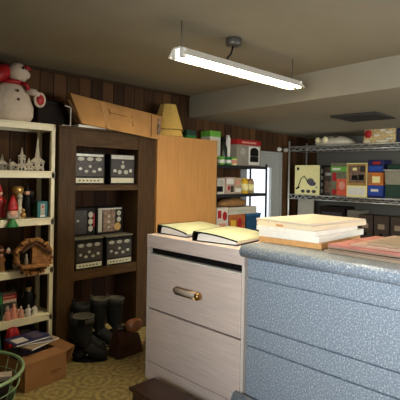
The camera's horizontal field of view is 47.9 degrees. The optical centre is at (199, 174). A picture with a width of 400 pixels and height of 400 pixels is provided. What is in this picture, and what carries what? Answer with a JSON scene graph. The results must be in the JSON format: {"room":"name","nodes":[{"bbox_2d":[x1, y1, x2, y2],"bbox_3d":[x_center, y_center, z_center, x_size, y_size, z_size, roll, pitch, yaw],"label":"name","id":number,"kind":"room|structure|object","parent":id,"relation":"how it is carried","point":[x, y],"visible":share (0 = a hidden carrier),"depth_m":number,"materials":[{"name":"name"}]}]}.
{"room":"basement storage room","nodes":[
{"label":"basement storage room","id":0,"kind":"room"},
{"bbox_2d":[13,324,147,399],"bbox_3d":[1.116,1.520,2.570,7.090,0.100,5.660,1,0,-45],"label":"floor","id":1,"kind":"structure","parent":0,"point":[110,379],"depth_m":3.14,"materials":[{"name":"carpet"}]},
{"bbox_2d":[4,327,19,348],"bbox_3d":[-1.401,1.280,3.353,0.124,0.290,0.094,1,0,-33],"label":"folded cloth","id":2,"kind":"object","parent":1,"relation":"on","point":[13,331],"visible":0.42,"depth_m":3.32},
{"bbox_2d":[0,351,24,399],"bbox_3d":[-1.338,1.272,2.567,0.630,0.310,0.629,1,0,-45],"label":"basket","id":3,"kind":"object","parent":1,"relation":"on","point":[12,389],"visible":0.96,"depth_m":2.69,"materials":[{"name":"green plastic"}]},
{"bbox_2d":[0,381,9,399],"bbox_3d":[-1.338,1.307,2.567,0.470,0.225,0.470,1,0,-45],"label":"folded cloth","id":4,"kind":"object","parent":3,"relation":"in","point":[3,390],"visible":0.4,"depth_m":2.58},
{"bbox_2d":[0,371,11,381],"bbox_3d":[-1.202,1.186,2.638,0.180,0.030,0.070,1,0,-16],"label":"wood block","id":5,"kind":"object","parent":4,"relation":"on","point":[4,376],"visible":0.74,"depth_m":2.63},
{"bbox_2d":[0,325,36,349],"bbox_3d":[-1.433,1.314,3.566,0.331,0.220,0.204,1,0,-27],"label":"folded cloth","id":6,"kind":"object","parent":1,"relation":"on","point":[23,329],"visible":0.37,"depth_m":3.52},
{"bbox_2d":[0,119,55,334],"bbox_3d":[-1.598,0.502,3.438,0.895,1.840,0.270,1,0,-45],"label":"shelf","id":7,"kind":"object","parent":1,"relation":"on","point":[43,314],"visible":0.64,"depth_m":3.63,"materials":[{"name":"wood"}]},
{"bbox_2d":[0,292,2,320],"bbox_3d":[-1.577,1.002,3.447,0.080,0.210,0.141,1,0,-45],"label":"carton","id":8,"kind":"object","parent":7,"relation":"on","point":[1,293],"visible":1,"depth_m":3.42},
{"bbox_2d":[0,251,5,271],"bbox_3d":[-1.516,0.657,3.431,0.067,0.153,0.048,1,0,-22],"label":"figurine","id":9,"kind":"object","parent":7,"relation":"on","point":[2,259],"visible":1,"depth_m":3.42,"materials":[{"name":"brown ceramic"}]},
{"bbox_2d":[0,185,6,219],"bbox_3d":[-1.528,0.203,3.426,0.106,0.270,0.084,1,0,-22],"label":"figurine","id":10,"kind":"object","parent":7,"relation":"on","point":[3,202],"visible":1,"depth_m":3.41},
{"bbox_2d":[0,154,7,169],"bbox_3d":[-1.522,-0.099,3.465,0.087,0.124,0.076,1,0,-16],"label":"house","id":11,"kind":"object","parent":7,"relation":"on","point":[3,165],"visible":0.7,"depth_m":3.44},
{"bbox_2d":[4,308,10,320],"bbox_3d":[-1.468,1.063,3.437,0.051,0.092,0.039,1,0,-22],"label":"figurine","id":12,"kind":"object","parent":7,"relation":"on","point":[7,314],"visible":1,"depth_m":3.43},
{"bbox_2d":[4,247,13,269],"bbox_3d":[-1.491,0.648,3.499,0.079,0.171,0.057,1,0,-22],"label":"figurine","id":13,"kind":"object","parent":7,"relation":"on","point":[8,257],"visible":0.94,"depth_m":3.48,"materials":[{"name":"black ceramic"}]},
{"bbox_2d":[2,291,16,317],"bbox_3d":[-1.522,1.018,3.543,0.121,0.180,0.082,1,0,-45],"label":"carton","id":14,"kind":"object","parent":7,"relation":"on","point":[9,297],"visible":0.49,"depth_m":3.52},
{"bbox_2d":[7,195,18,227],"bbox_3d":[-1.415,0.273,3.397,0.092,0.245,0.054,1,0,-45],"label":"ornament","id":15,"kind":"object","parent":7,"relation":"hanging from","point":[12,208],"visible":1,"depth_m":3.38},
{"bbox_2d":[7,161,18,169],"bbox_3d":[-1.461,-0.071,3.513,0.093,0.070,0.075,1,0,-16],"label":"house","id":16,"kind":"object","parent":7,"relation":"on","point":[14,165],"visible":0.65,"depth_m":3.49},
{"bbox_2d":[9,303,17,319],"bbox_3d":[-1.440,1.050,3.479,0.066,0.120,0.050,1,0,-22],"label":"figurine","id":17,"kind":"object","parent":7,"relation":"on","point":[13,310],"visible":0.99,"depth_m":3.47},
{"bbox_2d":[11,186,25,218],"bbox_3d":[-1.419,0.215,3.525,0.092,0.250,0.144,1,0,-45],"label":"trophy","id":18,"kind":"object","parent":7,"relation":"on","point":[17,191],"visible":0.93,"depth_m":3.50,"materials":[{"name":"gold metal"}]},
{"bbox_2d":[18,306,23,317],"bbox_3d":[-1.394,1.064,3.504,0.051,0.092,0.039,1,0,-22],"label":"figurine","id":19,"kind":"object","parent":7,"relation":"on","point":[20,311],"visible":1,"depth_m":3.49,"materials":[{"name":"pink ceramic"}]},
{"bbox_2d":[18,148,26,170],"bbox_3d":[-1.399,-0.125,3.540,0.072,0.181,0.070,1,0,-16],"label":"house","id":20,"kind":"object","parent":7,"relation":"on","point":[21,158],"visible":1,"depth_m":3.52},
{"bbox_2d":[0,63,45,121],"bbox_3d":[-1.460,-0.649,3.544,0.420,0.466,0.274,1,0,-45],"label":"snowman","id":21,"kind":"object","parent":7,"relation":"on","point":[15,100],"visible":0.95,"depth_m":3.47,"materials":[{"name":"fabric"}]},
{"bbox_2d":[20,279,35,313],"bbox_3d":[-1.385,0.976,3.631,0.130,0.270,0.103,1,0,-22],"label":"figurine","id":22,"kind":"object","parent":7,"relation":"on","point":[29,296],"visible":0.77,"depth_m":3.61,"materials":[{"name":"black ceramic"}]},
{"bbox_2d":[22,184,33,217],"bbox_3d":[-1.395,0.205,3.629,0.109,0.270,0.087,1,0,-22],"label":"figurine","id":23,"kind":"object","parent":7,"relation":"on","point":[27,200],"visible":0.82,"depth_m":3.61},
{"bbox_2d":[25,305,31,316],"bbox_3d":[-1.350,1.065,3.541,0.051,0.092,0.039,1,0,-22],"label":"figurine","id":24,"kind":"object","parent":7,"relation":"on","point":[28,310],"visible":1,"depth_m":3.53,"materials":[{"name":"white ceramic"}]},
{"bbox_2d":[25,159,32,170],"bbox_3d":[-1.361,-0.086,3.584,0.062,0.103,0.063,1,0,-16],"label":"house","id":25,"kind":"object","parent":7,"relation":"on","point":[29,166],"visible":0.98,"depth_m":3.56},
{"bbox_2d":[14,238,53,275],"bbox_3d":[-1.280,0.633,3.476,0.300,0.298,0.097,1,0,-38],"label":"nativity stable","id":26,"kind":"object","parent":7,"relation":"on","point":[32,256],"visible":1,"depth_m":3.46,"materials":[{"name":"brown plant"}]},
{"bbox_2d":[30,140,44,170],"bbox_3d":[-1.322,-0.166,3.669,0.118,0.265,0.114,1,0,-16],"label":"house","id":27,"kind":"object","parent":7,"relation":"on","point":[38,163],"visible":0.81,"depth_m":3.63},
{"bbox_2d":[32,201,47,217],"bbox_3d":[-1.294,0.277,3.639,0.086,0.130,0.092,1,0,-45],"label":"carton","id":28,"kind":"object","parent":7,"relation":"on","point":[39,208],"visible":1,"depth_m":3.61,"materials":[{"name":"teal cardboard"}]},
{"bbox_2d":[0,335,74,392],"bbox_3d":[-1.167,1.317,3.183,0.380,0.225,0.396,1,0,40],"label":"open box","id":29,"kind":"object","parent":1,"relation":"on","point":[48,366],"visible":0.84,"depth_m":3.08,"materials":[{"name":"brown cardboard"}]},
{"bbox_2d":[11,345,45,359],"bbox_3d":[-1.218,1.303,3.217,0.263,0.235,0.231,1,0,-45],"label":"folded cloth","id":30,"kind":"object","parent":29,"relation":"in","point":[20,352],"visible":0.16,"depth_m":3.14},
{"bbox_2d":[18,336,58,350],"bbox_3d":[-1.159,1.181,3.189,0.180,0.011,0.260,1,0,25],"label":"magazine","id":31,"kind":"object","parent":30,"relation":"on","point":[34,346],"visible":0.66,"depth_m":3.10,"materials":[{"name":"white paper"}]},
{"bbox_2d":[14,332,52,347],"bbox_3d":[-1.194,1.167,3.196,0.260,0.011,0.180,1,0,-31],"label":"magazine","id":32,"kind":"object","parent":31,"relation":"on","point":[49,339],"visible":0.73,"depth_m":3.16,"materials":[{"name":"paper"}]},
{"bbox_2d":[3,330,50,346],"bbox_3d":[-1.222,1.153,3.182,0.180,0.012,0.260,1,0,39],"label":"magazine","id":33,"kind":"object","parent":32,"relation":"on","point":[33,336],"visible":1,"depth_m":3.16,"materials":[{"name":"blue paper"}]},
{"bbox_2d":[69,312,107,362],"bbox_3d":[-0.863,1.249,3.488,0.297,0.372,0.166,1,0,-7],"label":"boot","id":34,"kind":"object","parent":1,"relation":"on","point":[81,324],"visible":1,"depth_m":3.44,"materials":[{"name":"black rubber"}]},
{"bbox_2d":[72,299,105,347],"bbox_3d":[-0.925,1.233,3.695,0.290,0.402,0.136,1,0,16],"label":"boot","id":35,"kind":"object","parent":1,"relation":"on","point":[77,307],"visible":0.36,"depth_m":3.67,"materials":[{"name":"black rubber"}]},
{"bbox_2d":[39,124,154,343],"bbox_3d":[-0.909,0.506,4.096,1.010,1.856,0.335,1,0,-45],"label":"bookcase","id":36,"kind":"object","parent":1,"relation":"on","point":[128,280],"depth_m":4.04,"materials":[{"name":"brown wood"}]},
{"bbox_2d":[31,100,64,124],"bbox_3d":[-1.288,-0.516,3.807,0.256,0.205,0.153,1,0,-45],"label":"carton","id":37,"kind":"object","parent":36,"relation":"on","point":[52,112],"visible":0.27,"depth_m":3.75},
{"bbox_2d":[74,235,103,270],"bbox_3d":[-1.046,0.670,3.958,0.280,0.265,0.279,1,0,-45],"label":"storage box","id":38,"kind":"object","parent":36,"relation":"on","point":[88,254],"visible":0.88,"depth_m":3.86,"materials":[{"name":"black cardboard"}]},
{"bbox_2d":[75,207,94,236],"bbox_3d":[-1.079,0.413,4.011,0.235,0.245,0.162,1,0,-45],"label":"storage box","id":39,"kind":"object","parent":38,"relation":"on","point":[84,216],"visible":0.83,"depth_m":3.97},
{"bbox_2d":[76,151,104,184],"bbox_3d":[-1.035,-0.060,3.967,0.300,0.282,0.255,1,0,-45],"label":"storage box","id":40,"kind":"object","parent":36,"relation":"on","point":[90,166],"visible":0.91,"depth_m":3.88,"materials":[{"name":"black cardboard"}]},
{"bbox_2d":[61,93,161,139],"bbox_3d":[-0.750,-0.512,4.038,0.982,0.339,0.152,1,0,-40],"label":"carton","id":41,"kind":"object","parent":36,"relation":"on","point":[85,110],"visible":1,"depth_m":3.96,"materials":[{"name":"cardboard"}]},
{"bbox_2d":[98,232,132,265],"bbox_3d":[-0.826,0.674,4.177,0.293,0.265,0.279,1,0,-45],"label":"storage box","id":42,"kind":"object","parent":36,"relation":"on","point":[117,247],"visible":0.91,"depth_m":4.07,"materials":[{"name":"black cardboard"}]},
{"bbox_2d":[88,205,122,234],"bbox_3d":[-0.885,0.416,4.204,0.285,0.245,0.163,1,0,-45],"label":"storage box","id":43,"kind":"object","parent":42,"relation":"on","point":[108,219],"visible":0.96,"depth_m":4.14,"materials":[{"name":"beige cardboard"}]},
{"bbox_2d":[105,154,134,183],"bbox_3d":[-0.797,-0.052,4.220,0.275,0.275,0.253,1,0,-45],"label":"storage box","id":44,"kind":"object","parent":36,"relation":"on","point":[119,168],"visible":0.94,"depth_m":4.11,"materials":[{"name":"black cardboard"}]},
{"bbox_2d":[90,294,111,347],"bbox_3d":[-0.807,1.228,3.799,0.280,0.417,0.136,1,0,16],"label":"boot","id":45,"kind":"object","parent":1,"relation":"on","point":[98,307],"visible":0.56,"depth_m":3.76,"materials":[{"name":"black rubber"}]},
{"bbox_2d":[106,294,125,331],"bbox_3d":[-0.678,1.235,3.875,0.280,0.407,0.136,1,0,11],"label":"boot","id":46,"kind":"object","parent":1,"relation":"on","point":[115,303],"visible":0.49,"depth_m":3.84,"materials":[{"name":"black rubber"}]},
{"bbox_2d":[108,325,142,359],"bbox_3d":[-0.597,1.314,3.627,0.144,0.252,0.265,1,0,42],"label":"leather bag","id":47,"kind":"object","parent":1,"relation":"on","point":[123,343],"visible":0.93,"depth_m":3.55,"materials":[{"name":"leather"}]},
{"bbox_2d":[125,318,142,332],"bbox_3d":[-0.536,1.225,3.680,0.109,0.109,0.170,1,0,34],"label":"slipper","id":48,"kind":"object","parent":47,"relation":"on","point":[132,325],"visible":0.98,"depth_m":3.62,"materials":[{"name":"brown leather"}]},
{"bbox_2d":[129,378,195,399],"bbox_3d":[0.008,1.390,2.496,0.205,0.120,1.085,1,0,-45],"label":"wooden step","id":49,"kind":"structure","parent":1,"relation":"on","point":[153,388],"depth_m":2.76,"materials":[{"name":"brown wood"}]},
{"bbox_2d":[154,135,216,232],"bbox_3d":[-0.244,0.531,4.757,0.845,1.830,0.340,1,0,-45],"label":"tall cabinet","id":50,"kind":"object","parent":1,"relation":"on","point":[185,168],"visible":0.27,"depth_m":4.60,"materials":[{"name":"brown wood"}]},
{"bbox_2d":[160,129,182,136],"bbox_3d":[-0.332,-0.422,4.646,0.322,0.070,0.321,1,0,-45],"label":"lampshade","id":51,"kind":"object","parent":50,"relation":"on","point":[166,132],"visible":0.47,"depth_m":4.50,"materials":[{"name":"yellow fabric"}]},
{"bbox_2d":[157,104,182,131],"bbox_3d":[-0.329,-0.590,4.646,0.318,0.265,0.318,1,0,-45],"label":"lampshade","id":52,"kind":"object","parent":51,"relation":"on","point":[170,118],"visible":0.62,"depth_m":4.54,"materials":[{"name":"yellow fabric"}]},
{"bbox_2d":[182,130,195,138],"bbox_3d":[-0.123,-0.433,4.882,0.142,0.100,0.092,1,0,-45],"label":"carton","id":53,"kind":"object","parent":50,"relation":"on","point":[186,133],"visible":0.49,"depth_m":4.84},
{"bbox_2d":[145,233,258,399],"bbox_3d":[0.133,0.942,3.102,0.676,1.022,0.895,1,0,-45],"label":"base cabinet","id":54,"kind":"object","parent":1,"relation":"on","point":[196,308],"visible":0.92,"depth_m":2.85,"materials":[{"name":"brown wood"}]},
{"bbox_2d":[157,221,220,237],"bbox_3d":[-0.052,0.395,3.309,0.314,0.063,0.424,1,0,45],"label":"ring binder","id":55,"kind":"object","parent":54,"relation":"on","point":[183,229],"visible":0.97,"depth_m":3.23,"materials":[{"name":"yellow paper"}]},
{"bbox_2d":[192,226,258,245],"bbox_3d":[0.211,0.400,3.000,0.344,0.063,0.424,1,0,36],"label":"ring binder","id":56,"kind":"object","parent":54,"relation":"on","point":[227,235],"visible":0.97,"depth_m":2.90,"materials":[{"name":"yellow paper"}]},
{"bbox_2d":[216,162,267,230],"bbox_3d":[0.399,0.657,5.445,0.960,1.600,0.286,1,0,-45],"label":"storage rack","id":57,"kind":"object","parent":1,"relation":"on","point":[249,195],"visible":0.25,"depth_m":5.46,"materials":[{"name":"metal"}]},
{"bbox_2d":[201,130,220,164],"bbox_3d":[0.122,-0.311,5.200,0.176,0.385,0.151,1,0,-45],"label":"carton","id":58,"kind":"object","parent":57,"relation":"on","point":[207,135],"visible":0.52,"depth_m":5.16,"materials":[{"name":"green cardboard"}]},
{"bbox_2d":[217,178,224,193],"bbox_3d":[0.182,0.128,5.176,0.150,0.180,0.141,1,0,-45],"label":"carton","id":59,"kind":"object","parent":57,"relation":"on","point":[220,181],"visible":0.51,"depth_m":5.13,"materials":[{"name":"white cardboard"}]},
{"bbox_2d":[217,156,224,164],"bbox_3d":[0.240,-0.163,5.123,0.094,0.094,0.093,1,0,-45],"label":"tub","id":60,"kind":"object","parent":57,"relation":"on","point":[220,159],"visible":0.98,"depth_m":5.09,"materials":[{"name":"green plastic"}]},
{"bbox_2d":[216,207,227,226],"bbox_3d":[0.186,0.523,5.207,0.200,0.300,0.201,1,0,-45],"label":"carton","id":61,"kind":"object","parent":57,"relation":"on","point":[222,212],"visible":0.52,"depth_m":5.14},
{"bbox_2d":[220,137,226,156],"bbox_3d":[0.270,-0.281,5.286,0.100,0.330,0.098,1,0,-45],"label":"bottle","id":62,"kind":"object","parent":57,"relation":"on","point":[223,148],"visible":0.69,"depth_m":5.25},
{"bbox_2d":[217,177,233,193],"bbox_3d":[0.302,0.122,5.289,0.150,0.195,0.141,1,0,-45],"label":"carton","id":63,"kind":"object","parent":57,"relation":"on","point":[229,181],"visible":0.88,"depth_m":5.23,"materials":[{"name":"white cardboard"}]},
{"bbox_2d":[224,157,231,164],"bbox_3d":[0.321,-0.162,5.204,0.094,0.094,0.093,1,0,-45],"label":"tub","id":64,"kind":"object","parent":57,"relation":"on","point":[228,160],"visible":0.8,"depth_m":5.16,"materials":[{"name":"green plastic"}]},
{"bbox_2d":[226,135,230,156],"bbox_3d":[0.331,-0.295,5.360,0.064,0.360,0.064,1,0,-45],"label":"spray can","id":65,"kind":"object","parent":57,"relation":"on","point":[228,139],"visible":0.53,"depth_m":5.33,"materials":[{"name":"white metal"}]},
{"bbox_2d":[231,157,236,164],"bbox_3d":[0.392,-0.161,5.275,0.094,0.094,0.093,1,0,-45],"label":"tub","id":66,"kind":"object","parent":57,"relation":"on","point":[234,159],"visible":0.68,"depth_m":5.23,"materials":[{"name":"beige plastic"}]},
{"bbox_2d":[228,214,244,227],"bbox_3d":[0.372,0.572,5.402,0.290,0.208,0.201,1,0,-45],"label":"carton","id":67,"kind":"object","parent":57,"relation":"on","point":[238,220],"visible":0.42,"depth_m":5.33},
{"bbox_2d":[221,205,255,214],"bbox_3d":[0.449,0.425,5.483,0.520,0.085,0.201,1,0,-45],"label":"flat box","id":68,"kind":"object","parent":67,"relation":"on","point":[232,210],"visible":0.77,"depth_m":5.42,"materials":[{"name":"white cardboard"}]},
{"bbox_2d":[217,197,245,205],"bbox_3d":[0.390,0.321,5.416,0.517,0.108,0.177,1,0,-45],"label":"paper bag","id":69,"kind":"object","parent":68,"relation":"on","point":[234,201],"visible":1,"depth_m":5.31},
{"bbox_2d":[234,178,241,193],"bbox_3d":[0.405,0.127,5.398,0.130,0.190,0.141,1,0,-45],"label":"carton","id":70,"kind":"object","parent":57,"relation":"on","point":[237,181],"visible":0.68,"depth_m":5.34,"materials":[{"name":"white cardboard"}]},
{"bbox_2d":[241,178,248,193],"bbox_3d":[0.539,0.132,5.448,0.098,0.184,0.096,1,0,-45],"label":"jar","id":71,"kind":"object","parent":57,"relation":"on","point":[245,185],"visible":0.82,"depth_m":5.41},
{"bbox_2d":[230,139,260,165],"bbox_3d":[0.529,-0.269,5.557,0.461,0.315,0.203,1,0,-45],"label":"appliance box","id":72,"kind":"object","parent":57,"relation":"on","point":[247,152],"visible":0.76,"depth_m":5.45,"materials":[{"name":"white cardboard"}]},
{"bbox_2d":[248,179,253,192],"bbox_3d":[0.613,0.136,5.530,0.102,0.179,0.100,1,0,-45],"label":"jar","id":73,"kind":"object","parent":57,"relation":"on","point":[250,181],"visible":0.65,"depth_m":5.48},
{"bbox_2d":[245,212,260,229],"bbox_3d":[0.591,0.576,5.636,0.290,0.208,0.220,1,0,-45],"label":"plastic tub","id":74,"kind":"object","parent":57,"relation":"on","point":[250,219],"visible":0.44,"depth_m":5.54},
{"bbox_2d":[231,242,399,399],"bbox_3d":[1.168,0.927,2.108,0.745,1.026,2.047,1,0,-45],"label":"base cabinet","id":75,"kind":"object","parent":1,"relation":"on","point":[322,325],"visible":0.98,"depth_m":2.22,"materials":[{"name":"laminate"}]},
{"bbox_2d":[259,235,359,248],"bbox_3d":[0.688,0.390,2.785,0.400,0.032,0.560,1,0,40],"label":"wooden board","id":76,"kind":"object","parent":75,"relation":"on","point":[323,245],"visible":0.48,"depth_m":2.57,"materials":[{"name":"orange wood"}]},
{"bbox_2d":[259,228,363,242],"bbox_3d":[0.698,0.355,2.791,0.400,0.036,0.580,1,0,43],"label":"wooden board","id":77,"kind":"object","parent":76,"relation":"on","point":[325,238],"visible":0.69,"depth_m":2.59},
{"bbox_2d":[257,225,356,236],"bbox_3d":[0.659,0.322,2.756,0.500,0.027,0.400,1,0,-45],"label":"wooden board","id":78,"kind":"object","parent":77,"relation":"on","point":[259,227],"visible":0.6,"depth_m":2.57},
{"bbox_2d":[257,220,365,230],"bbox_3d":[0.695,0.295,2.785,0.581,0.027,0.400,1,0,-42],"label":"wooden board","id":79,"kind":"object","parent":78,"relation":"on","point":[259,222],"visible":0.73,"depth_m":2.59,"materials":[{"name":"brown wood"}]},
{"bbox_2d":[256,214,365,225],"bbox_3d":[0.690,0.274,2.785,0.570,0.012,0.400,1,0,-40],"label":"wooden board","id":80,"kind":"object","parent":79,"relation":"on","point":[307,219],"visible":1,"depth_m":2.72,"materials":[{"name":"wood"}]},
{"bbox_2d":[324,249,399,263],"bbox_3d":[1.045,0.406,2.314,0.520,0.012,0.600,1,0,-42],"label":"folder","id":81,"kind":"object","parent":75,"relation":"on","point":[326,250],"visible":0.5,"depth_m":2.20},
{"bbox_2d":[328,248,399,261],"bbox_3d":[1.056,0.394,2.290,0.520,0.011,0.600,1,0,-43],"label":"folder","id":82,"kind":"object","parent":81,"relation":"on","point":[329,249],"visible":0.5,"depth_m":2.19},
{"bbox_2d":[328,246,399,257],"bbox_3d":[1.068,0.383,2.329,0.520,0.010,0.600,1,0,-44],"label":"folder","id":83,"kind":"object","parent":82,"relation":"on","point":[329,246],"visible":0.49,"depth_m":2.23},
{"bbox_2d":[328,236,399,255],"bbox_3d":[1.060,0.371,2.300,0.520,0.012,0.600,1,0,-42],"label":"folder","id":84,"kind":"object","parent":83,"relation":"on","point":[343,244],"visible":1,"depth_m":2.28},
{"bbox_2d":[350,236,399,251],"bbox_3d":[1.160,0.361,2.251,0.520,0.010,0.600,1,0,-43],"label":"folder","id":85,"kind":"object","parent":84,"relation":"on","point":[364,244],"visible":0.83,"depth_m":2.24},
{"bbox_2d":[367,236,399,248],"bbox_3d":[1.238,0.353,2.238,0.520,0.008,0.600,1,0,-44],"label":"folder","id":86,"kind":"object","parent":85,"relation":"on","point":[394,242],"visible":1,"depth_m":2.28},
{"bbox_2d":[287,141,399,215],"bbox_3d":[2.058,0.513,5.818,0.477,1.945,1.892,1,0,-45],"label":"wire rack","id":87,"kind":"object","parent":1,"relation":"on","point":[346,146],"visible":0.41,"depth_m":5.94,"materials":[{"name":"silver metal"}]},
{"bbox_2d":[298,199,313,214],"bbox_3d":[1.463,0.555,6.242,0.265,0.440,0.070,1,0,45],"label":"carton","id":88,"kind":"object","parent":87,"relation":"on","point":[304,206],"visible":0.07,"depth_m":6.25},
{"bbox_2d":[295,165,330,194],"bbox_3d":[1.582,0.069,6.284,0.392,0.405,0.354,1,0,45],"label":"box","id":89,"kind":"object","parent":87,"relation":"on","point":[309,179],"visible":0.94,"depth_m":6.14,"materials":[{"name":"yellow cardboard"}]},
{"bbox_2d":[324,167,330,195],"bbox_3d":[1.812,0.086,6.106,0.130,0.380,0.281,1,0,45],"label":"carton","id":90,"kind":"object","parent":87,"relation":"on","point":[327,170],"visible":0.38,"depth_m":6.01,"materials":[{"name":"brown cardboard"}]},
{"bbox_2d":[315,136,355,145],"bbox_3d":[1.809,-0.459,6.043,0.414,0.135,0.570,1,0,-45],"label":"stuffed toy","id":91,"kind":"object","parent":87,"relation":"on","point":[329,140],"visible":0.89,"depth_m":5.91,"materials":[{"name":"white fabric"}]},
{"bbox_2d":[319,205,353,216],"bbox_3d":[1.842,0.601,6.067,0.360,0.360,0.281,1,0,45],"label":"carton","id":92,"kind":"object","parent":87,"relation":"on","point":[331,210],"visible":0.44,"depth_m":5.96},
{"bbox_2d":[331,163,346,196],"bbox_3d":[1.887,0.059,5.925,0.225,0.435,0.252,1,0,45],"label":"carton","id":93,"kind":"object","parent":87,"relation":"on","point":[338,170],"visible":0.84,"depth_m":5.83,"materials":[{"name":"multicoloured cardboard"}]},
{"bbox_2d":[289,194,399,204],"bbox_3d":[2.061,0.313,5.818,0.464,0.069,1.876,1,0,-45],"label":"wire shelf","id":94,"kind":"object","parent":87,"relation":"attached to","point":[305,196],"depth_m":5.81,"materials":[{"name":"silver metal"}]},
{"bbox_2d":[290,142,399,152],"bbox_3d":[2.073,-0.354,5.818,0.464,0.069,1.876,1,0,-45],"label":"wire shelf","id":95,"kind":"object","parent":87,"relation":"attached to","point":[346,146],"depth_m":5.90,"materials":[{"name":"silver metal"}]},
{"bbox_2d":[346,163,369,197],"bbox_3d":[2.056,0.065,5.741,0.271,0.430,0.252,1,0,45],"label":"box","id":96,"kind":"object","parent":87,"relation":"on","point":[357,173],"visible":0.84,"depth_m":5.64,"materials":[{"name":"beige cardboard"}]},
{"bbox_2d":[347,209,368,227],"bbox_3d":[2.054,0.620,5.855,0.160,0.330,0.281,1,0,45],"label":"carton","id":97,"kind":"object","parent":87,"relation":"on","point":[354,213],"visible":0.39,"depth_m":5.77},
{"bbox_2d":[358,214,379,237],"bbox_3d":[2.131,0.641,5.663,0.180,0.290,0.243,1,0,45],"label":"file box","id":98,"kind":"object","parent":87,"relation":"on","point":[368,228],"visible":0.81,"depth_m":5.56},
{"bbox_2d":[368,185,384,197],"bbox_3d":[2.224,0.205,5.579,0.190,0.155,0.241,1,0,45],"label":"carton","id":99,"kind":"object","parent":87,"relation":"on","point":[374,191],"visible":0.8,"depth_m":5.48,"materials":[{"name":"blue cardboard"}]},
{"bbox_2d":[368,173,385,184],"bbox_3d":[2.227,0.049,5.579,0.190,0.155,0.241,1,0,45],"label":"carton","id":100,"kind":"object","parent":99,"relation":"on","point":[373,178],"visible":0.7,"depth_m":5.48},
{"bbox_2d":[368,160,390,172],"bbox_3d":[2.229,-0.107,5.579,0.190,0.155,0.241,1,0,45],"label":"carton","id":101,"kind":"object","parent":100,"relation":"on","point":[374,166],"visible":0.89,"depth_m":5.49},
{"bbox_2d":[363,128,396,144],"bbox_3d":[2.222,-0.500,5.525,0.405,0.232,0.169,1,0,45],"label":"box","id":102,"kind":"object","parent":87,"relation":"on","point":[387,135],"visible":0.66,"depth_m":5.46,"materials":[{"name":"cardboard"}]},
{"bbox_2d":[374,215,393,236],"bbox_3d":[2.272,0.644,5.521,0.180,0.290,0.243,1,0,45],"label":"file box","id":103,"kind":"object","parent":87,"relation":"on","point":[382,223],"visible":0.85,"depth_m":5.43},
{"bbox_2d":[383,164,399,198],"bbox_3d":[2.470,0.082,5.349,0.450,0.410,0.340,1,0,45],"label":"storage bin","id":104,"kind":"object","parent":87,"relation":"on","point":[392,174],"visible":1,"depth_m":5.32,"materials":[{"name":"plastic"}]},
{"bbox_2d":[390,216,399,235],"bbox_3d":[2.413,0.646,5.380,0.180,0.290,0.243,1,0,45],"label":"file box","id":105,"kind":"object","parent":87,"relation":"on","point":[395,221],"visible":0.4,"depth_m":5.32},
{"bbox_2d":[397,128,399,141],"bbox_3d":[2.476,-0.465,5.338,0.200,0.170,0.201,1,0,45],"label":"carton","id":106,"kind":"object","parent":87,"relation":"on","point":[398,129],"visible":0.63,"depth_m":5.33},
{"bbox_2d":[0,63,306,334],"bbox_3d":[-0.820,0.186,4.529,7.090,2.500,0.120,1,0,-45],"label":"wall","id":107,"kind":"structure","parent":0,"point":[54,86],"depth_m":4.33,"materials":[{"name":"brown wood"}]},
{"bbox_2d":[0,59,189,97],"bbox_3d":[-1.646,-0.916,3.585,4.320,0.025,0.020,1,0,-45],"label":"trim","id":108,"kind":"structure","parent":107,"relation":"attached to","point":[1,61],"depth_m":4.21,"materials":[{"name":"brown wood"}]},
{"bbox_2d":[240,151,282,216],"bbox_3d":[0.805,0.569,6.122,0.910,1.790,0.095,1,0,-45],"label":"door","id":109,"kind":"structure","parent":107,"relation":"in","point":[273,159],"depth_m":6.33,"materials":[{"name":"white paint"}]},
{"bbox_2d":[0,0,399,138],"bbox_3d":[1.157,-0.845,2.570,7.090,0.570,5.660,1,0,-45],"label":"ceiling","id":110,"kind":"structure","parent":0,"point":[345,54],"depth_m":3.23,"materials":[{"name":"paint"}]},
{"bbox_2d":[226,36,241,47],"bbox_3d":[0.220,-0.874,2.956,0.104,0.050,0.104,1,0,-45],"label":"junction box","id":111,"kind":"object","parent":110,"relation":"attached to","point":[235,41],"visible":0.99,"depth_m":2.92,"materials":[{"name":"grey metal"}]},
{"bbox_2d":[168,21,304,89],"bbox_3d":[0.309,-0.785,3.060,1.255,0.224,0.150,1,0,-45],"label":"fluorescent light","id":112,"kind":"object","parent":110,"relation":"hanging from","point":[182,54],"visible":1,"depth_m":2.93,"materials":[{"name":"white metal"}]},
{"bbox_2d":[171,49,177,59],"bbox_3d":[-0.149,-0.709,2.653,0.026,0.057,0.040,1,0,-45],"label":"socket","id":113,"kind":"object","parent":112,"relation":"attached to","point":[174,52],"depth_m":2.64,"materials":[{"name":"white plastic"}]},
{"bbox_2d":[179,47,186,57],"bbox_3d":[-0.099,-0.708,2.604,0.026,0.057,0.040,1,0,-45],"label":"socket","id":114,"kind":"object","parent":112,"relation":"attached to","point":[182,50],"depth_m":2.59,"materials":[{"name":"white plastic"}]},
{"bbox_2d":[168,46,304,89],"bbox_3d":[0.308,-0.709,3.060,1.255,0.056,0.150,1,0,-45],"label":"hood","id":115,"kind":"object","parent":112,"relation":"attached to","point":[182,54],"depth_m":2.92,"materials":[{"name":"white metal"}]},
{"bbox_2d":[330,111,395,121],"bbox_3d":[1.665,-0.591,4.596,0.470,0.024,0.470,1,0,-45],"label":"ceiling vent","id":116,"kind":"object","parent":110,"relation":"in","point":[365,116],"visible":1,"depth_m":4.55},
{"bbox_2d":[316,136,399,215],"bbox_3d":[3.645,0.264,4.992,0.120,2.500,5.540,1,0,-45],"label":"wall","id":117,"kind":"structure","parent":0,"point":[323,158],"depth_m":6.30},
{"bbox_2d":[307,139,316,213],"bbox_3d":[1.686,0.465,6.841,0.030,2.030,0.160,1,0,-45],"label":"trim","id":118,"kind":"structure","parent":117,"relation":"attached to","point":[311,157],"depth_m":6.82,"materials":[{"name":"brown wood"}]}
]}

